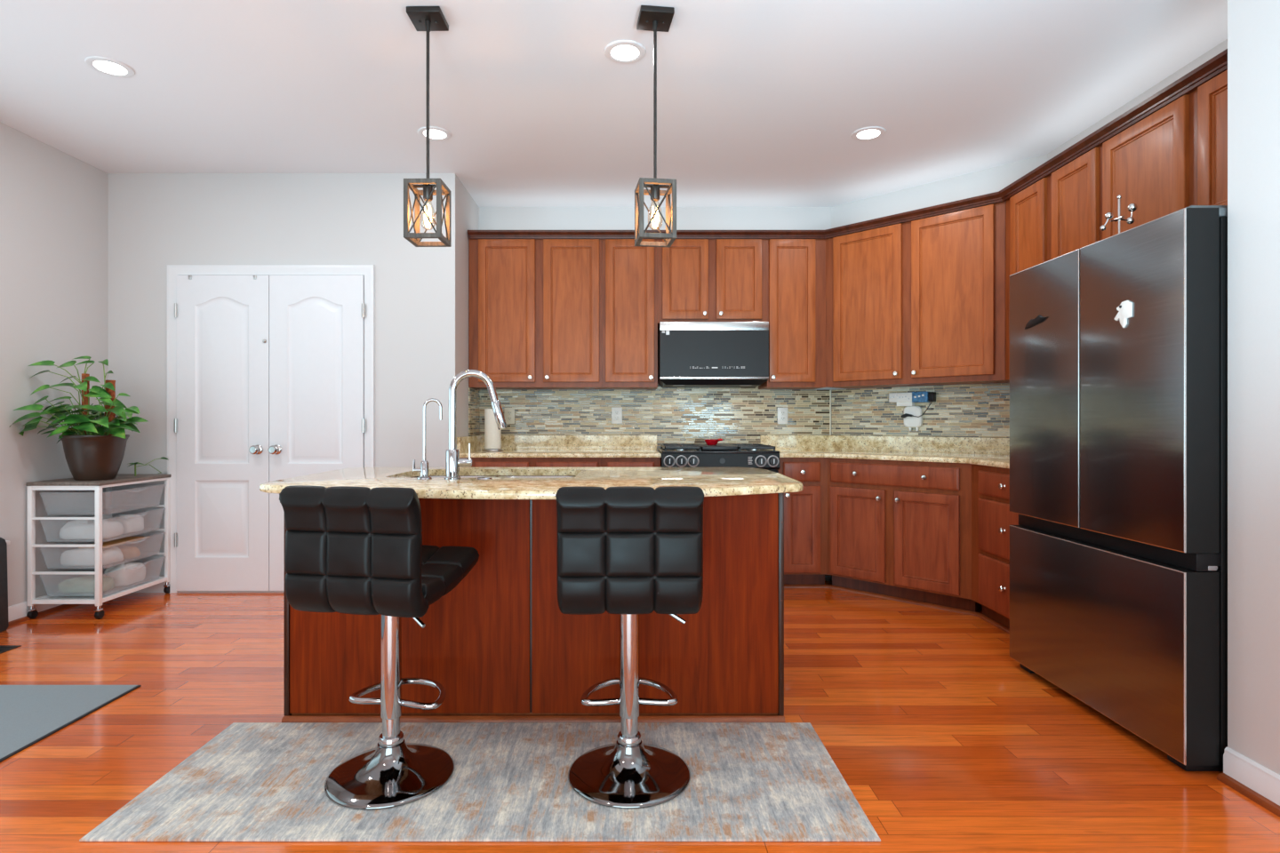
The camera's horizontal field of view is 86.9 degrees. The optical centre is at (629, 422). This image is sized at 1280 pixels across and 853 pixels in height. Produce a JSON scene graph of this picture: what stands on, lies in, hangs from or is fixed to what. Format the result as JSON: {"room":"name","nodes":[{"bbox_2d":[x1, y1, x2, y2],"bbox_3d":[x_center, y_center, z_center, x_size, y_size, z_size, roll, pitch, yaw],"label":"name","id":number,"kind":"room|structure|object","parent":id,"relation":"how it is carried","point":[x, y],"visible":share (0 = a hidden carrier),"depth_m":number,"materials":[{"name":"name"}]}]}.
{"room":"kitchen","nodes":[
{"label":"kitchen","id":0,"kind":"room"},
{"bbox_2d":[0,121,108,607],"bbox_3d":[-3.455,-0.255,0.560,0.120,2.730,7.920,0,0,0],"label":"wall","id":1,"kind":"structure","parent":0,"point":[54,204],"depth_m":3.91,"materials":[{"name":"paint"}]},
{"bbox_2d":[8,601,62,622],"bbox_3d":[-3.390,1.060,2.300,0.010,0.100,4.199,0,0,0],"label":"baseboard","id":2,"kind":"structure","parent":1,"relation":"attached to","point":[16,612],"depth_m":3.77,"materials":[{"name":"white paint"}]},
{"bbox_2d":[8,604,75,626],"bbox_3d":[-3.375,1.100,2.290,0.020,0.020,4.180,0,0,0],"label":"trim","id":3,"kind":"structure","parent":1,"relation":"attached to","point":[63,606],"depth_m":3.88,"materials":[{"name":"brown wood"}]},
{"bbox_2d":[108,173,459,592],"bbox_3d":[-2.265,-0.255,4.460,2.260,2.730,0.120,0,0,0],"label":"wall","id":4,"kind":"structure","parent":0,"point":[156,221],"depth_m":4.40,"materials":[{"name":"paint"}]},
{"bbox_2d":[133,582,165,592],"bbox_3d":[-3.192,1.060,4.395,0.384,0.100,0.010,0,0,0],"label":"baseboard","id":5,"kind":"structure","parent":4,"relation":"attached to","point":[159,588],"depth_m":4.39,"materials":[{"name":"white paint"}]},
{"bbox_2d":[174,275,365,591],"bbox_3d":[-2.329,0.071,4.362,1.239,2.046,0.101,0,0,0],"label":"door","id":6,"kind":"structure","parent":4,"relation":"in","point":[270,369],"depth_m":4.38,"materials":[{"name":"wood"}]},
{"bbox_2d":[167,264,375,593],"bbox_3d":[-2.329,0.045,4.389,1.343,2.130,0.022,0,0,0],"label":"trim","id":7,"kind":"structure","parent":4,"relation":"attached to","point":[368,271],"depth_m":4.38,"materials":[{"name":"white paint"}]},
{"bbox_2d":[459,180,479,436],"bbox_3d":[-1.195,-0.255,4.805,0.120,2.730,0.570,0,0,0],"label":"wall","id":8,"kind":"structure","parent":0,"point":[468,209],"depth_m":4.65,"materials":[{"name":"paint"}]},
{"bbox_2d":[468,387,479,435],"bbox_3d":[-1.130,-0.073,4.920,0.008,0.341,0.320,0,0,0],"label":"tile backsplash","id":9,"kind":"structure","parent":8,"relation":"attached to","point":[474,395],"depth_m":4.90,"materials":[{"name":"tile"}]},
{"bbox_2d":[0,0,1227,207],"bbox_3d":[-0.158,-1.670,0.845,6.715,0.100,8.730,0,0,0],"label":"ceiling","id":10,"kind":"structure","parent":0,"point":[760,103],"depth_m":3.28,"materials":[{"name":"paint"}]},
{"bbox_2d":[84,56,135,78],"bbox_3d":[-2.365,-1.615,3.078,0.184,0.008,0.184,0,0,0],"label":"recessed light","id":11,"kind":"object","parent":10,"relation":"in","point":[104,65],"visible":1,"depth_m":3.07,"materials":[{"name":"white"}]},
{"bbox_2d":[93,60,127,74],"bbox_3d":[-2.365,-1.616,3.078,0.128,0.005,0.128,0,0,-31],"label":"diffuser","id":12,"kind":"object","parent":11,"relation":"attached to","point":[104,67],"depth_m":3.07,"materials":[{"name":"white plastic"}]},
{"bbox_2d":[403,6,451,247],"bbox_3d":[-0.803,-1.168,2.693,0.146,0.902,0.146,0,0,1],"label":"pendant light","id":13,"kind":"object","parent":10,"relation":"hanging from","point":[428,19],"visible":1,"depth_m":2.68,"materials":[{"name":"brown metal"}]},
{"bbox_2d":[423,185,432,201],"bbox_3d":[-0.803,-0.914,2.693,0.038,0.060,0.038,0,0,1],"label":"socket","id":14,"kind":"object","parent":13,"relation":"attached to","point":[427,189],"depth_m":2.68,"materials":[{"name":"brown metal"}]},
{"bbox_2d":[417,126,451,141],"bbox_3d":[-1.091,-1.615,3.788,0.184,0.008,0.184,0,0,0],"label":"recessed light","id":15,"kind":"object","parent":10,"relation":"in","point":[436,133],"visible":0.9,"depth_m":3.78,"materials":[{"name":"white"}]},
{"bbox_2d":[423,129,446,138],"bbox_3d":[-1.091,-1.616,3.788,0.128,0.005,0.128,0,0,31],"label":"diffuser","id":16,"kind":"object","parent":15,"relation":"attached to","point":[433,133],"depth_m":3.78,"materials":[{"name":"white plastic"}]},
{"bbox_2d":[603,40,646,63],"bbox_3d":[-0.019,-1.615,2.953,0.184,0.008,0.184,0,0,0],"label":"recessed light","id":17,"kind":"object","parent":10,"relation":"in","point":[624,52],"visible":1,"depth_m":2.94,"materials":[{"name":"white"}]},
{"bbox_2d":[610,45,639,60],"bbox_3d":[-0.019,-1.616,2.953,0.128,0.005,0.128,0,0,-31],"label":"diffuser","id":18,"kind":"object","parent":17,"relation":"attached to","point":[618,52],"depth_m":2.95,"materials":[{"name":"white plastic"}]},
{"bbox_2d":[634,5,676,247],"bbox_3d":[0.103,-1.168,2.693,0.146,0.902,0.146,0,0,-7],"label":"pendant light","id":19,"kind":"object","parent":10,"relation":"hanging from","point":[651,18],"visible":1,"depth_m":2.68,"materials":[{"name":"brown metal"}]},
{"bbox_2d":[650,185,659,201],"bbox_3d":[0.103,-0.914,2.693,0.038,0.060,0.038,0,0,-7],"label":"socket","id":20,"kind":"object","parent":19,"relation":"attached to","point":[654,189],"depth_m":2.68,"materials":[{"name":"brown metal"}]},
{"bbox_2d":[851,126,886,141],"bbox_3d":[1.341,-1.615,3.788,0.184,0.008,0.184,0,0,0],"label":"recessed light","id":21,"kind":"object","parent":10,"relation":"in","point":[870,132],"visible":1,"depth_m":3.78,"materials":[{"name":"white"}]},
{"bbox_2d":[856,129,879,138],"bbox_3d":[1.341,-1.616,3.788,0.128,0.005,0.128,0,0,31],"label":"diffuser","id":22,"kind":"object","parent":21,"relation":"attached to","point":[860,133],"depth_m":3.78,"materials":[{"name":"white plastic"}]},
{"bbox_2d":[0,575,1279,852],"bbox_3d":[-0.158,1.160,0.845,6.715,0.100,8.730,0,0,0],"label":"floor","id":23,"kind":"structure","parent":0,"point":[942,740],"depth_m":2.38,"materials":[{"name":"brown wood"}]},
{"bbox_2d":[0,537,8,631],"bbox_3d":[-3.349,0.857,3.455,0.068,0.505,0.320,0,0,0],"label":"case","id":24,"kind":"object","parent":23,"relation":"on","point":[4,581],"visible":1,"depth_m":3.58,"materials":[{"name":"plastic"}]},
{"bbox_2d":[0,645,21,654],"bbox_3d":[-3.070,1.107,3.188,0.120,0.005,0.315,0,0,0],"label":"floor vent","id":25,"kind":"object","parent":23,"relation":"in","point":[3,648],"visible":1,"depth_m":3.31,"materials":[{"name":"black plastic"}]},
{"bbox_2d":[0,685,140,762],"bbox_3d":[-2.575,1.105,1.968,1.050,0.009,1.735,0,0,0],"label":"floor mat","id":26,"kind":"object","parent":23,"relation":"on","point":[29,715],"visible":1,"depth_m":2.61,"materials":[{"name":"grey fabric"}]},
{"bbox_2d":[25,474,171,618],"bbox_3d":[-3.174,0.724,4.093,0.418,0.771,0.614,0,0,0],"label":"storage cart","id":27,"kind":"object","parent":23,"relation":"on","point":[97,598],"visible":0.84,"depth_m":3.81,"materials":[{"name":"white metal"}]},
{"bbox_2d":[9,355,147,480],"bbox_3d":[-3.102,-0.026,3.917,0.562,0.727,0.464,0,0,0],"label":"potted plant","id":28,"kind":"object","parent":27,"relation":"on","point":[96,453],"visible":1,"depth_m":3.87,"materials":[{"name":"plant"}]},
{"bbox_2d":[57,575,114,592],"bbox_3d":[-3.179,0.945,3.962,0.281,0.085,0.136,0,0,0],"label":"bundle","id":29,"kind":"object","parent":27,"relation":"in","point":[85,584],"visible":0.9,"depth_m":3.90,"materials":[{"name":"fabric"}]},
{"bbox_2d":[59,520,123,539],"bbox_3d":[-3.166,0.623,3.985,0.287,0.110,0.182,0,0,0],"label":"folded cloth","id":30,"kind":"object","parent":27,"relation":"in","point":[76,529],"visible":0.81,"depth_m":3.92,"materials":[{"name":"white fabric"}]},
{"bbox_2d":[60,545,123,566],"bbox_3d":[-3.166,0.780,3.982,0.294,0.102,0.186,0,0,0],"label":"folded cloth","id":31,"kind":"object","parent":27,"relation":"in","point":[80,556],"visible":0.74,"depth_m":3.90,"materials":[{"name":"white fabric"}]},
{"bbox_2d":[78,536,149,548],"bbox_3d":[-3.118,0.727,4.095,0.165,0.006,0.350,0,0,0],"label":"paper sheet","id":32,"kind":"object","parent":31,"relation":"on","point":[116,541],"visible":0.79,"depth_m":4.09,"materials":[{"name":"brown paper"}]},
{"bbox_2d":[58,434,129,480],"bbox_3d":[-3.135,0.206,3.965,0.327,0.262,0.327,0,0,0],"label":"pot","id":33,"kind":"object","parent":27,"relation":"on","point":[88,457],"depth_m":3.87,"materials":[{"name":"brown ceramic"}]},
{"bbox_2d":[47,579,156,599],"bbox_3d":[-3.178,1.018,4.087,0.353,0.004,0.541,0,0,0],"label":"shelf","id":34,"kind":"object","parent":27,"relation":"attached to","point":[116,592],"depth_m":3.99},
{"bbox_2d":[93,514,143,533],"bbox_3d":[-3.171,0.624,4.166,0.295,0.107,0.155,0,0,0],"label":"folded cloth","id":35,"kind":"object","parent":27,"relation":"in","point":[131,523],"visible":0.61,"depth_m":4.15,"materials":[{"name":"white fabric"}]},
{"bbox_2d":[104,559,145,586],"bbox_3d":[-3.103,0.917,4.149,0.156,0.140,0.215,0,0,0],"label":"wrapped package","id":36,"kind":"object","parent":27,"relation":"in","point":[125,573],"visible":0.92,"depth_m":4.09,"materials":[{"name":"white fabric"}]},
{"bbox_2d":[117,546,140,559],"bbox_3d":[-3.162,0.795,4.150,0.291,0.073,0.119,0,0,0],"label":"bundle","id":37,"kind":"object","parent":27,"relation":"in","point":[128,552],"visible":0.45,"depth_m":4.12,"materials":[{"name":"beige fabric"}]},
{"bbox_2d":[127,456,168,476],"bbox_3d":[-3.036,0.280,4.251,0.109,0.110,0.206,0,0,23],"label":"plant cutting","id":38,"kind":"object","parent":27,"relation":"on","point":[163,458],"visible":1,"depth_m":4.21,"materials":[{"name":"green plant"}]},
{"bbox_2d":[79,722,880,841],"bbox_3d":[-0.394,1.105,2.131,2.116,0.008,0.695,0,0,0],"label":"runner rug","id":39,"kind":"object","parent":23,"relation":"on","point":[252,781],"visible":0.92,"depth_m":2.02,"materials":[{"name":"grey fabric"}]},
{"bbox_2d":[279,485,479,809],"bbox_3d":[-0.746,0.640,2.086,0.412,0.920,0.457,0,0,11],"label":"bar stool","id":40,"kind":"object","parent":39,"relation":"on","point":[349,549],"visible":1,"depth_m":1.90,"materials":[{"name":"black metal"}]},
{"bbox_2d":[555,486,703,808],"bbox_3d":[0.000,0.640,2.090,0.412,0.920,0.457,0,0,-1],"label":"bar stool","id":41,"kind":"object","parent":39,"relation":"on","point":[628,552],"visible":1,"depth_m":1.88,"materials":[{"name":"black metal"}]},
{"bbox_2d":[459,457,600,467],"bbox_3d":[-0.660,0.672,4.758,0.941,0.873,0.661,0,0,0],"label":"base cabinet","id":42,"kind":"object","parent":23,"relation":"on","point":[476,462],"visible":0.03,"depth_m":4.47,"materials":[{"name":"brown wood"}]},
{"bbox_2d":[456,435,661,457],"bbox_3d":[-0.463,0.167,4.764,1.341,0.137,0.648,0,0,0],"label":"countertop","id":43,"kind":"structure","parent":42,"relation":"on","point":[513,446],"depth_m":5.07,"materials":[{"name":"stone"}]},
{"bbox_2d":[482,407,503,451],"bbox_3d":[-0.966,0.042,4.780,0.144,0.325,0.144,0,0,0],"label":"paper towel roll","id":44,"kind":"object","parent":43,"relation":"on","point":[492,436],"visible":0.83,"depth_m":4.73,"materials":[{"name":"paper"}]},
{"bbox_2d":[281,475,784,722],"bbox_3d":[-0.352,0.678,2.851,1.851,0.863,0.740,0,0,0],"label":"kitchen island","id":45,"kind":"object","parent":23,"relation":"on","point":[501,648],"visible":0.62,"depth_m":2.50,"materials":[{"name":"brown wood"}]},
{"bbox_2d":[259,467,802,499],"bbox_3d":[-0.349,0.232,2.700,1.978,0.029,1.133,0,0,0],"label":"island countertop","id":46,"kind":"structure","parent":45,"relation":"on","point":[714,482],"depth_m":2.52,"materials":[{"name":"stone"}]},
{"bbox_2d":[412,398,442,479],"bbox_3d":[-0.770,0.063,2.581,0.109,0.308,0.056,0,0,-16],"label":"filter faucet","id":47,"kind":"object","parent":46,"relation":"on","point":[424,464],"visible":1,"depth_m":2.57,"materials":[{"name":"silver metal"}]},
{"bbox_2d":[444,369,506,479],"bbox_3d":[-0.591,0.007,2.602,0.237,0.419,0.062,0,0,-16],"label":"kitchen faucet","id":48,"kind":"object","parent":46,"relation":"on","point":[453,462],"visible":1,"depth_m":2.57,"materials":[{"name":"silver metal"}]},
{"bbox_2d":[476,477,492,479],"bbox_3d":[-0.555,0.214,2.585,0.060,0.006,0.060,0,0,0],"label":"cover","id":49,"kind":"object","parent":46,"relation":"on","point":[476,477],"visible":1,"depth_m":2.57,"materials":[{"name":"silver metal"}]},
{"bbox_2d":[410,475,575,478],"bbox_3d":[-0.593,0.350,2.870,0.795,0.205,0.510,0,0,0],"label":"sink","id":50,"kind":"object","parent":46,"relation":"in","point":[432,476],"visible":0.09,"depth_m":3.10,"materials":[{"name":"metal"}]},
{"bbox_2d":[600,457,660,467],"bbox_3d":[0.009,0.672,4.758,0.395,0.873,0.661,0,0,0],"label":"base cabinet","id":51,"kind":"object","parent":23,"relation":"on","point":[605,462],"visible":0.02,"depth_m":4.47,"materials":[{"name":"brown wood"}]},
{"bbox_2d":[657,443,780,472],"bbox_3d":[0.597,0.633,4.715,0.770,0.953,0.721,0,0,0],"label":"gas range","id":52,"kind":"object","parent":23,"relation":"on","point":[673,455],"visible":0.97,"depth_m":4.41,"materials":[{"name":"black metal"}]},
{"bbox_2d":[704,439,722,445],"bbox_3d":[0.573,0.135,4.655,0.100,0.045,0.114,0,0,-42],"label":"spoon rest","id":53,"kind":"object","parent":52,"relation":"on","point":[708,442],"visible":1,"depth_m":4.63,"materials":[{"name":"red ceramic"}]},
{"bbox_2d":[704,440,719,445],"bbox_3d":[0.568,0.140,4.660,0.100,0.036,0.100,0,0,0],"label":"bowl","id":54,"kind":"object","parent":53,"relation":"on","point":[708,442],"depth_m":4.62,"materials":[{"name":"red ceramic"}]},
{"bbox_2d":[657,447,779,453],"bbox_3d":[0.597,0.197,4.737,0.770,0.014,0.675,0,0,0],"label":"cooktop","id":55,"kind":"object","parent":52,"relation":"in","point":[661,450],"depth_m":4.44,"materials":[{"name":"black metal"}]},
{"bbox_2d":[777,457,827,584],"bbox_3d":[1.150,0.672,4.758,0.326,0.873,0.661,0,0,0],"label":"base cabinet","id":56,"kind":"object","parent":23,"relation":"on","point":[805,511],"visible":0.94,"depth_m":4.47,"materials":[{"name":"brown wood"}]},
{"bbox_2d":[784,584,1009,634],"bbox_3d":[1.666,1.101,3.959,0.441,0.019,1.724,0,0,-36],"label":"trim","id":57,"kind":"structure","parent":23,"relation":"on","point":[1005,629],"depth_m":4.15,"materials":[{"name":"brown wood"}]},
{"bbox_2d":[827,457,982,612],"bbox_3d":[1.817,0.672,4.346,0.626,0.873,0.895,0,0,-45],"label":"base cabinet","id":58,"kind":"object","parent":23,"relation":"on","point":[899,529],"visible":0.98,"depth_m":4.11,"materials":[{"name":"brown wood"}]},
{"bbox_2d":[760,435,1009,468],"bbox_3d":[1.827,0.167,4.157,1.052,0.137,2.492,0,0,-35],"label":"countertop","id":59,"kind":"structure","parent":58,"relation":"on","point":[990,452],"depth_m":4.50,"materials":[{"name":"stone"}]},
{"bbox_2d":[971,464,1019,629],"bbox_3d":[2.212,0.672,3.486,0.627,0.873,0.712,0,0,0],"label":"base cabinet","id":60,"kind":"object","parent":23,"relation":"on","point":[992,518],"visible":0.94,"depth_m":3.60,"materials":[{"name":"brown wood"}]},
{"bbox_2d":[1009,205,1227,771],"bbox_3d":[2.116,0.210,2.600,0.760,1.800,0.976,0,0,0],"label":"refrigerator","id":61,"kind":"object","parent":23,"relation":"on","point":[1118,435],"visible":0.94,"depth_m":2.35,"materials":[{"name":"metal"}]},
{"bbox_2d":[1024,314,1047,329],"bbox_3d":[1.732,-0.430,2.880,0.006,0.046,0.160,0,0,0],"label":"magnet","id":62,"kind":"object","parent":61,"relation":"attached to","point":[1038,319],"visible":1,"depth_m":2.88,"materials":[{"name":"black plastic"}]},
{"bbox_2d":[1099,194,1137,233],"bbox_3d":[1.873,-0.770,2.586,0.117,0.198,0.091,0,0,36],"label":"ornament","id":63,"kind":"object","parent":61,"relation":"on","point":[1132,207],"visible":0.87,"depth_m":2.58,"materials":[{"name":"silver metal"}]},
{"bbox_2d":[1114,300,1132,327],"bbox_3d":[1.729,-0.377,2.371,0.012,0.094,0.082,0,0,0],"label":"magnet","id":64,"kind":"object","parent":61,"relation":"attached to","point":[1125,308],"visible":1,"depth_m":2.36,"materials":[{"name":"white plastic"}]},
{"bbox_2d":[479,207,831,450],"bbox_3d":[0.143,-0.255,5.150,2.796,2.730,0.120,0,0,0],"label":"wall","id":65,"kind":"structure","parent":0,"point":[490,218],"depth_m":5.09,"materials":[{"name":"paint"}]},
{"bbox_2d":[468,239,603,389],"bbox_3d":[-0.660,-0.783,4.900,0.941,1.074,0.376,0,0,0],"label":"upper cabinet","id":66,"kind":"object","parent":65,"relation":"attached to","point":[535,306],"visible":0.99,"depth_m":4.75,"materials":[{"name":"brown wood"}]},
{"bbox_2d":[602,239,657,389],"bbox_3d":[0.005,-0.783,4.900,0.389,1.074,0.376,0,0,0],"label":"upper cabinet","id":67,"kind":"object","parent":65,"relation":"attached to","point":[629,271],"visible":0.98,"depth_m":4.75,"materials":[{"name":"brown wood"}]},
{"bbox_2d":[480,384,829,446],"bbox_3d":[0.195,-0.055,5.085,2.641,0.470,0.008,0,0,0],"label":"tile backsplash","id":68,"kind":"structure","parent":65,"relation":"attached to","point":[675,415],"depth_m":5.08,"materials":[{"name":"tile"}]},
{"bbox_2d":[504,408,514,423],"bbox_3d":[-0.900,-0.047,5.076,0.078,0.124,0.009,0,0,0],"label":"wall outlet","id":69,"kind":"object","parent":68,"relation":"attached to","point":[508,412],"visible":0.96,"depth_m":5.07,"materials":[{"name":"beige plastic"}]},
{"bbox_2d":[611,407,622,423],"bbox_3d":[-0.094,-0.050,5.076,0.078,0.124,0.009,0,0,0],"label":"wall outlet","id":70,"kind":"object","parent":68,"relation":"attached to","point":[616,412],"visible":1,"depth_m":5.07,"materials":[{"name":"white plastic"}]},
{"bbox_2d":[777,408,787,423],"bbox_3d":[1.153,-0.047,5.076,0.078,0.124,0.009,0,0,0],"label":"wall outlet","id":71,"kind":"object","parent":68,"relation":"attached to","point":[782,412],"visible":1,"depth_m":5.07,"materials":[{"name":"white plastic"}]},
{"bbox_2d":[657,239,767,327],"bbox_3d":[0.585,-1.009,4.900,0.768,0.622,0.376,0,0,0],"label":"upper cabinet","id":72,"kind":"object","parent":65,"relation":"attached to","point":[700,280],"visible":0.99,"depth_m":4.75,"materials":[{"name":"brown wood"}]},
{"bbox_2d":[657,321,768,387],"bbox_3d":[0.590,-0.477,4.877,0.757,0.437,0.406,0,0,0],"label":"microwave","id":73,"kind":"object","parent":72,"relation":"attached to","point":[691,354],"visible":1,"depth_m":4.68,"materials":[{"name":"black plastic"}]},
{"bbox_2d":[758,239,825,389],"bbox_3d":[1.177,-0.783,4.900,0.414,1.074,0.376,0,0,0],"label":"upper cabinet","id":74,"kind":"object","parent":65,"relation":"attached to","point":[796,268],"visible":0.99,"depth_m":4.75,"materials":[{"name":"brown wood"}]},
{"bbox_2d":[829,390,831,435],"bbox_3d":[1.510,-0.072,5.079,0.008,0.339,0.006,0,0,0],"label":"trim","id":75,"kind":"structure","parent":65,"relation":"attached to","point":[829,390],"depth_m":5.08,"materials":[{"name":"beige plastic"}]},
{"bbox_2d":[831,154,1047,438],"bbox_3d":[2.074,-0.255,4.637,1.423,2.730,0.141,0,0,45],"label":"wall","id":76,"kind":"structure","parent":0,"point":[993,180],"depth_m":4.55,"materials":[{"name":"paint"}]},
{"bbox_2d":[825,201,1009,389],"bbox_3d":[1.888,-0.783,4.452,0.373,1.074,1.148,0,0,-45],"label":"upper cabinet","id":77,"kind":"object","parent":76,"relation":"attached to","point":[918,302],"visible":0.98,"depth_m":4.28,"materials":[{"name":"brown wood"}]},
{"bbox_2d":[467,48,1227,239],"bbox_3d":[1.011,-1.314,4.031,4.256,0.052,1.604,0,0,38],"label":"crown molding","id":78,"kind":"structure","parent":77,"relation":"attached to","point":[1188,83],"depth_m":4.07,"materials":[{"name":"brown wood"}]},
{"bbox_2d":[831,383,1009,437],"bbox_3d":[2.020,-0.073,4.583,1.411,0.341,0.008,0,0,45],"label":"tile backsplash","id":79,"kind":"structure","parent":76,"relation":"attached to","point":[977,410],"depth_m":4.55,"materials":[{"name":"tile"}]},
{"bbox_2d":[901,401,932,431],"bbox_3d":[1.960,-0.038,4.597,0.201,0.198,0.056,0,0,45],"label":"plug","id":80,"kind":"object","parent":79,"relation":"attached to","point":[912,416],"visible":1,"depth_m":4.61,"materials":[{"name":"white plastic"}]},
{"bbox_2d":[888,392,935,406],"bbox_3d":[1.932,-0.157,4.616,0.300,0.094,0.061,0,0,45],"label":"box","id":81,"kind":"object","parent":80,"relation":"on","point":[902,399],"visible":1,"depth_m":4.60,"materials":[{"name":"white plastic"}]},
{"bbox_2d":[1047,39,1227,160],"bbox_3d":[2.587,-0.255,3.032,0.120,2.730,2.104,0,0,0],"label":"wall","id":82,"kind":"structure","parent":0,"point":[1222,46],"depth_m":3.31,"materials":[{"name":"paint"}]},
{"bbox_2d":[1005,144,1102,380],"bbox_3d":[2.337,-0.783,3.542,0.376,1.074,0.809,0,0,0],"label":"upper cabinet","id":83,"kind":"object","parent":82,"relation":"attached to","point":[1060,214],"visible":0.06,"depth_m":3.46,"materials":[{"name":"brown wood"}]},
{"bbox_2d":[1102,70,1227,239],"bbox_3d":[2.337,-1.022,2.619,0.376,0.595,1.033,0,0,0],"label":"upper cabinet","id":84,"kind":"object","parent":82,"relation":"attached to","point":[1173,159],"visible":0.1,"depth_m":2.73,"materials":[{"name":"brown wood"}]},
{"bbox_2d":[1227,0,1279,775],"bbox_3d":[2.193,-0.255,-0.650,0.667,2.730,5.500,0,0,0],"label":"wall","id":85,"kind":"structure","parent":0,"point":[1253,26],"depth_m":2.02,"materials":[{"name":"paint"}]},
{"bbox_2d":[1216,773,1279,817],"bbox_3d":[1.836,1.100,0.550,0.020,0.020,3.100,0,0,0],"label":"trim","id":86,"kind":"structure","parent":85,"relation":"attached to","point":[1263,802],"depth_m":1.99,"materials":[{"name":"brown wood"}]},
{"bbox_2d":[1223,747,1279,806],"bbox_3d":[1.853,1.060,0.550,0.014,0.100,3.100,0,0,0],"label":"baseboard","id":87,"kind":"structure","parent":85,"relation":"attached to","point":[1260,780],"depth_m":2.00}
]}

